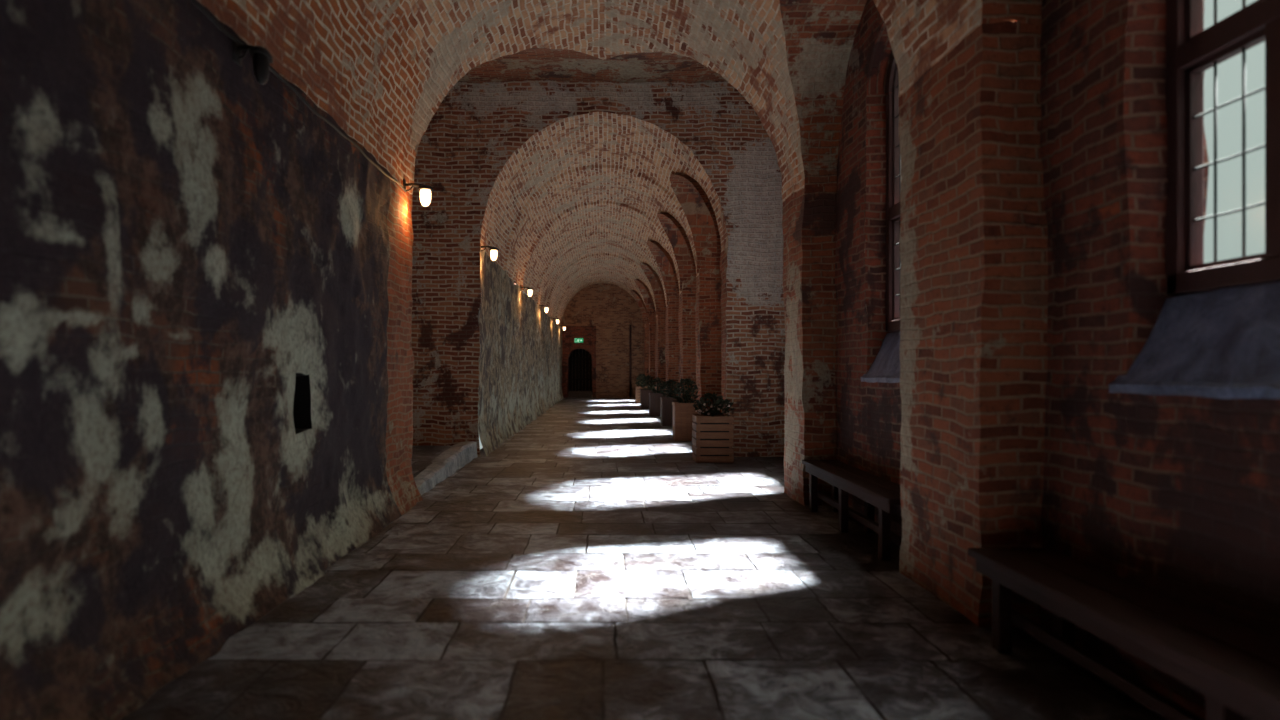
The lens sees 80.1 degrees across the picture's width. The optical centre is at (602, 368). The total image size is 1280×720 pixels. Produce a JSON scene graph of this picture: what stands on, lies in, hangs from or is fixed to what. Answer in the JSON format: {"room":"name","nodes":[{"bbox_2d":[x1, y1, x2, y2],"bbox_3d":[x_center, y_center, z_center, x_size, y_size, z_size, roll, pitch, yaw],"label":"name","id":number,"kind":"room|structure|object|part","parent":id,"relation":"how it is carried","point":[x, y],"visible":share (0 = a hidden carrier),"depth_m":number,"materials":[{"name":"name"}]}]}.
{"room":"vaulted brick corridor","nodes":[
{"label":"vaulted brick corridor","id":0,"kind":"room"},
{"bbox_2d":[0,0,422,719],"bbox_3d":[-3.230,-0.220,2.367,2.427,3.612,12.780,0,0,0],"label":"wall","id":1,"kind":"structure","parent":0,"point":[207,363],"depth_m":3.83,"materials":[{"name":"brick"}]},
{"bbox_2d":[232,40,272,84],"bbox_3d":[-2.095,-1.837,4.550,0.212,0.261,0.207,0,0,0],"label":"wall lamp","id":2,"kind":"object","parent":1,"relation":"attached to","point":[262,58],"visible":0.97,"depth_m":4.52,"materials":[{"name":"black metal"}]},
{"bbox_3d":[-2.191,-1.900,4.550,0.019,0.135,0.115,0,0,0],"label":"wall plate","id":3,"kind":"part","parent":2,"relation":"part of","materials":[{"name":"black metal"}]},
{"bbox_3d":[-2.118,-1.894,4.550,0.166,0.094,0.037,0,0,0],"label":"bracket arm","id":4,"kind":"part","parent":2,"relation":"part of","materials":[{"name":"black metal"}]},
{"bbox_3d":[-2.045,-1.788,4.550,0.077,0.162,0.143,0,0,0],"label":"lamp shade","id":5,"kind":"part","parent":2,"relation":"part of","materials":[{"name":"black metal"}]},
{"bbox_2d":[403,179,433,206],"bbox_3d":[-2.031,-1.930,8.350,0.342,0.290,0.180,0,0,0],"label":"wall lamp","id":6,"kind":"object","parent":1,"relation":"attached to","point":[425,190],"visible":0.94,"depth_m":8.31,"materials":[{"name":"white glass"}]},
{"bbox_3d":[-2.068,-1.994,8.350,0.268,0.105,0.032,0,0,0],"label":"bracket arm","id":7,"kind":"part","parent":6,"relation":"part of","materials":[{"name":"black metal"}]},
{"bbox_3d":[-1.950,-1.875,8.350,0.124,0.180,0.124,0,0,0],"label":"lamp shade","id":8,"kind":"part","parent":6,"relation":"part of","materials":[{"name":"white glass"}]},
{"bbox_2d":[414,441,477,494],"bbox_3d":[-2.285,1.366,10.885,0.294,0.284,4.270,0,0,0],"label":"trim","id":9,"kind":"structure","parent":1,"relation":"attached to","point":[446,464],"depth_m":10.77,"materials":[{"name":"stone"}]},
{"bbox_2d":[412,446,450,477],"bbox_3d":[-3.380,1.458,10.850,2.040,0.305,4.500,0,0,0],"label":"floor","id":10,"kind":"structure","parent":0,"point":[422,456],"depth_m":11.51,"materials":[{"name":"stone"}]},
{"bbox_2d":[197,0,781,357],"bbox_3d":[-0.500,-1.900,18.050,8.800,7.400,45.300,0,0,0],"label":"wall","id":11,"kind":"structure","parent":0,"point":[197,0],"depth_m":26.46,"materials":[{"name":"brick"}]},
{"bbox_2d":[568,391,591,397],"bbox_3d":[-1.190,1.340,39.925,1.220,0.360,0.950,0,0,0],"label":"trim","id":12,"kind":"structure","parent":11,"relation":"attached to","point":[571,394],"depth_m":39.45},
{"bbox_2d":[569,349,591,390],"bbox_3d":[-1.190,0.095,40.409,1.260,2.530,0.183,0,0,0],"label":"door","id":13,"kind":"structure","parent":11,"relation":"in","point":[580,360],"depth_m":40.45,"materials":[{"name":"black wood"}]},
{"bbox_2d":[478,248,563,455],"bbox_3d":[-2.067,-0.271,26.302,0.213,3.710,26.646,0,0,0],"label":"wall","id":14,"kind":"structure","parent":0,"point":[520,360],"depth_m":17.45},
{"bbox_2d":[520,285,533,296],"bbox_3d":[-1.961,-2.010,19.600,0.342,0.290,0.180,0,0,0],"label":"wall lamp","id":15,"kind":"object","parent":14,"relation":"attached to","point":[529,289],"visible":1,"depth_m":19.56,"materials":[{"name":"white glass"}]},
{"bbox_2d":[539,304,548,312],"bbox_3d":[-1.961,-2.010,25.300,0.342,0.290,0.180,0,0,0],"label":"wall lamp","id":16,"kind":"object","parent":14,"relation":"attached to","point":[545,307],"visible":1,"depth_m":25.25,"materials":[{"name":"white glass"}]},
{"bbox_2d":[198,0,981,201],"bbox_3d":[-0.001,-3.213,3.407,4.431,2.473,14.873,0,0,0],"label":"ceiling","id":17,"kind":"structure","parent":0,"point":[382,70],"depth_m":7.91,"materials":[{"name":"brick"}]},
{"bbox_2d":[411,80,784,456],"bbox_3d":[-0.447,-1.879,13.001,7.947,6.891,0.063,0,0,0],"label":"wall","id":18,"kind":"structure","parent":0,"point":[462,151],"depth_m":13.00,"materials":[{"name":"brick"}]},
{"bbox_2d":[481,246,498,260],"bbox_3d":[-1.961,-2.010,13.100,0.342,0.290,0.180,0,0,0],"label":"wall lamp","id":19,"kind":"object","parent":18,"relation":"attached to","point":[493,253],"visible":0.99,"depth_m":13.06,"materials":[{"name":"white glass"}]},
{"bbox_3d":[-1.880,-1.955,13.100,0.124,0.180,0.124,0,0,0],"label":"lamp shade","id":20,"kind":"part","parent":19,"relation":"part of","materials":[{"name":"white glass"}]},
{"bbox_2d":[561,278,644,397],"bbox_3d":[0.010,-1.626,39.497,4.840,6.391,0.070,0,0,0],"label":"wall","id":21,"kind":"structure","parent":0,"point":[610,308],"depth_m":39.50,"materials":[{"name":"brick"}]},
{"bbox_2d":[561,325,595,397],"bbox_3d":[-1.331,-0.345,39.933,1.972,3.820,1.168,0,0,0],"label":"trim","id":22,"kind":"structure","parent":21,"relation":"attached to","point":[588,333],"depth_m":39.38,"materials":[{"name":"red brick"}]},
{"bbox_2d":[574,338,583,342],"bbox_3d":[-1.250,-1.480,39.353,0.480,0.260,0.064,0,0,0],"label":"exit sign","id":23,"kind":"object","parent":21,"relation":"attached to","point":[576,340],"visible":1,"depth_m":39.34,"materials":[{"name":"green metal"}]},
{"bbox_2d":[629,325,631,397],"bbox_3d":[1.420,-0.410,39.410,0.130,3.780,0.124,0,0,0],"label":"drainpipe","id":24,"kind":"object","parent":21,"relation":"attached to","point":[630,329],"visible":1,"depth_m":39.37,"materials":[{"name":"black metal"}]},
{"bbox_2d":[480,112,727,326],"bbox_3d":[-0.014,-3.272,26.279,4.382,2.428,26.609,0,0,0],"label":"ceiling","id":25,"kind":"structure","parent":0,"point":[575,207],"depth_m":17.52,"materials":[{"name":"brick"}]},
{"bbox_2d":[121,398,1165,719],"bbox_3d":[0.650,1.647,17.900,5.900,0.306,43.800,0,0,0],"label":"floor","id":26,"kind":"structure","parent":0,"point":[586,566],"depth_m":4.62,"materials":[{"name":"grey stone"}]},
{"bbox_2d":[634,374,647,403],"bbox_3d":[1.710,0.852,33.190,0.666,1.296,0.703,0,0,0],"label":"planter","id":27,"kind":"object","parent":26,"relation":"on","point":[637,389],"visible":0.48,"depth_m":32.95,"materials":[{"name":"brown wood"}]},
{"bbox_2d":[639,375,655,408],"bbox_3d":[1.681,0.859,28.616,0.678,1.283,0.686,0,0,0],"label":"planter","id":28,"kind":"object","parent":26,"relation":"on","point":[645,391],"visible":0.65,"depth_m":28.32,"materials":[{"name":"brown wood"}]},
{"bbox_2d":[648,377,665,415],"bbox_3d":[1.749,0.876,24.406,0.639,1.248,0.626,0,0,0],"label":"planter","id":29,"kind":"object","parent":26,"relation":"on","point":[654,398],"visible":0.83,"depth_m":24.13,"materials":[{"name":"brown wood"}]},
{"bbox_2d":[270,0,1047,629],"bbox_3d":[-0.440,-1.689,4.721,7.948,6.522,16.710,0,0,0],"label":"piers","id":30,"kind":"object","parent":26,"relation":"on","point":[974,260],"visible":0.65,"depth_m":4.87,"materials":[{"name":"brick"}]},
{"bbox_2d":[660,379,682,425],"bbox_3d":[1.807,0.878,20.205,0.621,1.243,0.600,0,0,0],"label":"planter","id":31,"kind":"object","parent":26,"relation":"on","point":[666,402],"visible":0.73,"depth_m":19.92,"materials":[{"name":"brown wood"}]},
{"bbox_2d":[630,174,728,413],"bbox_3d":[2.066,-1.142,26.296,1.476,5.428,26.650,0,0,0],"label":"piers","id":32,"kind":"object","parent":26,"relation":"on","point":[687,337],"visible":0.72,"depth_m":19.20,"materials":[{"name":"brick"}]},
{"bbox_2d":[671,378,698,440],"bbox_3d":[1.757,0.844,16.098,0.652,1.312,0.628,0,0,0],"label":"planter","id":33,"kind":"object","parent":26,"relation":"on","point":[682,411],"visible":0.78,"depth_m":15.80,"materials":[{"name":"brown wood"}]},
{"bbox_2d":[692,392,733,462],"bbox_3d":[1.789,0.931,12.347,0.709,1.138,0.651,0,0,0],"label":"planter","id":34,"kind":"object","parent":26,"relation":"on","point":[712,434],"visible":1,"depth_m":12.07,"materials":[{"name":"brown wood"}]},
{"bbox_2d":[802,460,901,559],"bbox_3d":[2.335,1.239,6.970,0.370,0.518,2.500,0,0,0],"label":"bench","id":35,"kind":"object","parent":26,"relation":"on","point":[875,491],"visible":0.91,"depth_m":6.81,"materials":[{"name":"brown wood"}]},
{"bbox_3d":[2.215,1.262,8.000,0.070,0.473,0.080,0,0,0],"label":"leg","id":36,"kind":"part","parent":35,"relation":"part of","materials":[{"name":"brown wood"}]},
{"bbox_3d":[2.455,1.262,8.000,0.070,0.473,0.080,0,0,0],"label":"leg","id":37,"kind":"part","parent":35,"relation":"part of","materials":[{"name":"brown wood"}]},
{"bbox_3d":[2.215,1.262,7.000,0.070,0.473,0.080,0,0,0],"label":"leg","id":38,"kind":"part","parent":35,"relation":"part of","materials":[{"name":"brown wood"}]},
{"bbox_3d":[2.335,1.002,6.970,0.370,0.045,2.500,0,0,0],"label":"seat","id":39,"kind":"part","parent":35,"relation":"part of","materials":[{"name":"brown wood"}]},
{"bbox_3d":[2.455,1.262,7.000,0.070,0.473,0.080,0,0,0],"label":"leg","id":40,"kind":"part","parent":35,"relation":"part of","materials":[{"name":"brown wood"}]},
{"bbox_3d":[2.215,1.262,5.980,0.070,0.473,0.080,0,0,0],"label":"leg","id":41,"kind":"part","parent":35,"relation":"part of","materials":[{"name":"brown wood"}]},
{"bbox_2d":[968,548,1279,719],"bbox_3d":[2.290,1.254,2.575,0.460,0.488,3.450,0,0,0],"label":"bench","id":42,"kind":"object","parent":26,"relation":"on","point":[1236,667],"visible":1,"depth_m":3.13,"materials":[{"name":"brown wood"}]},
{"bbox_3d":[2.125,1.276,4.050,0.070,0.443,0.080,0,0,0],"label":"leg","id":43,"kind":"part","parent":42,"relation":"part of","materials":[{"name":"brown wood"}]},
{"bbox_3d":[2.455,1.276,4.050,0.070,0.443,0.080,0,0,0],"label":"leg","id":44,"kind":"part","parent":42,"relation":"part of","materials":[{"name":"brown wood"}]},
{"bbox_3d":[2.125,1.276,2.600,0.070,0.443,0.080,0,0,0],"label":"leg","id":45,"kind":"part","parent":42,"relation":"part of","materials":[{"name":"brown wood"}]},
{"bbox_2d":[727,24,1129,548],"bbox_3d":[3.175,-1.900,19.750,1.150,7.200,38.900,0,0,0],"label":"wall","id":46,"kind":"structure","parent":0,"point":[1037,24],"depth_m":5.11,"materials":[{"name":"brick"}]},
{"bbox_2d":[835,0,1279,719],"bbox_3d":[3.150,-1.777,17.581,1.262,6.714,42.499,0,0,0],"label":"wall","id":47,"kind":"structure","parent":0,"point":[1192,497],"depth_m":3.83,"materials":[{"name":"red brick"}]},
{"bbox_2d":[860,331,899,382],"bbox_3d":[2.741,-0.126,6.614,0.470,0.507,1.660,0,0,0],"label":"trim","id":48,"kind":"structure","parent":47,"relation":"attached to","point":[886,366],"depth_m":7.01,"materials":[{"name":"stone"}]},
{"bbox_2d":[886,51,900,331],"bbox_3d":[2.805,-1.790,6.615,0.130,2.860,1.510,0,0,0],"label":"window","id":49,"kind":"structure","parent":47,"relation":"in","point":[893,157],"depth_m":7.27,"materials":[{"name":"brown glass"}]},
{"bbox_2d":[1109,282,1279,398],"bbox_3d":[2.735,-0.126,2.832,0.469,0.520,1.908,0,0,0],"label":"window sill","id":50,"kind":"structure","parent":47,"relation":"attached to","point":[1224,343],"depth_m":3.27,"materials":[{"name":"stone"}]},
{"bbox_2d":[1165,0,1279,294],"bbox_3d":[2.805,-1.790,2.830,0.130,2.860,1.760,0,0,0],"label":"window","id":51,"kind":"structure","parent":47,"relation":"in","point":[1191,50],"depth_m":3.50,"materials":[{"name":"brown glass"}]}
]}

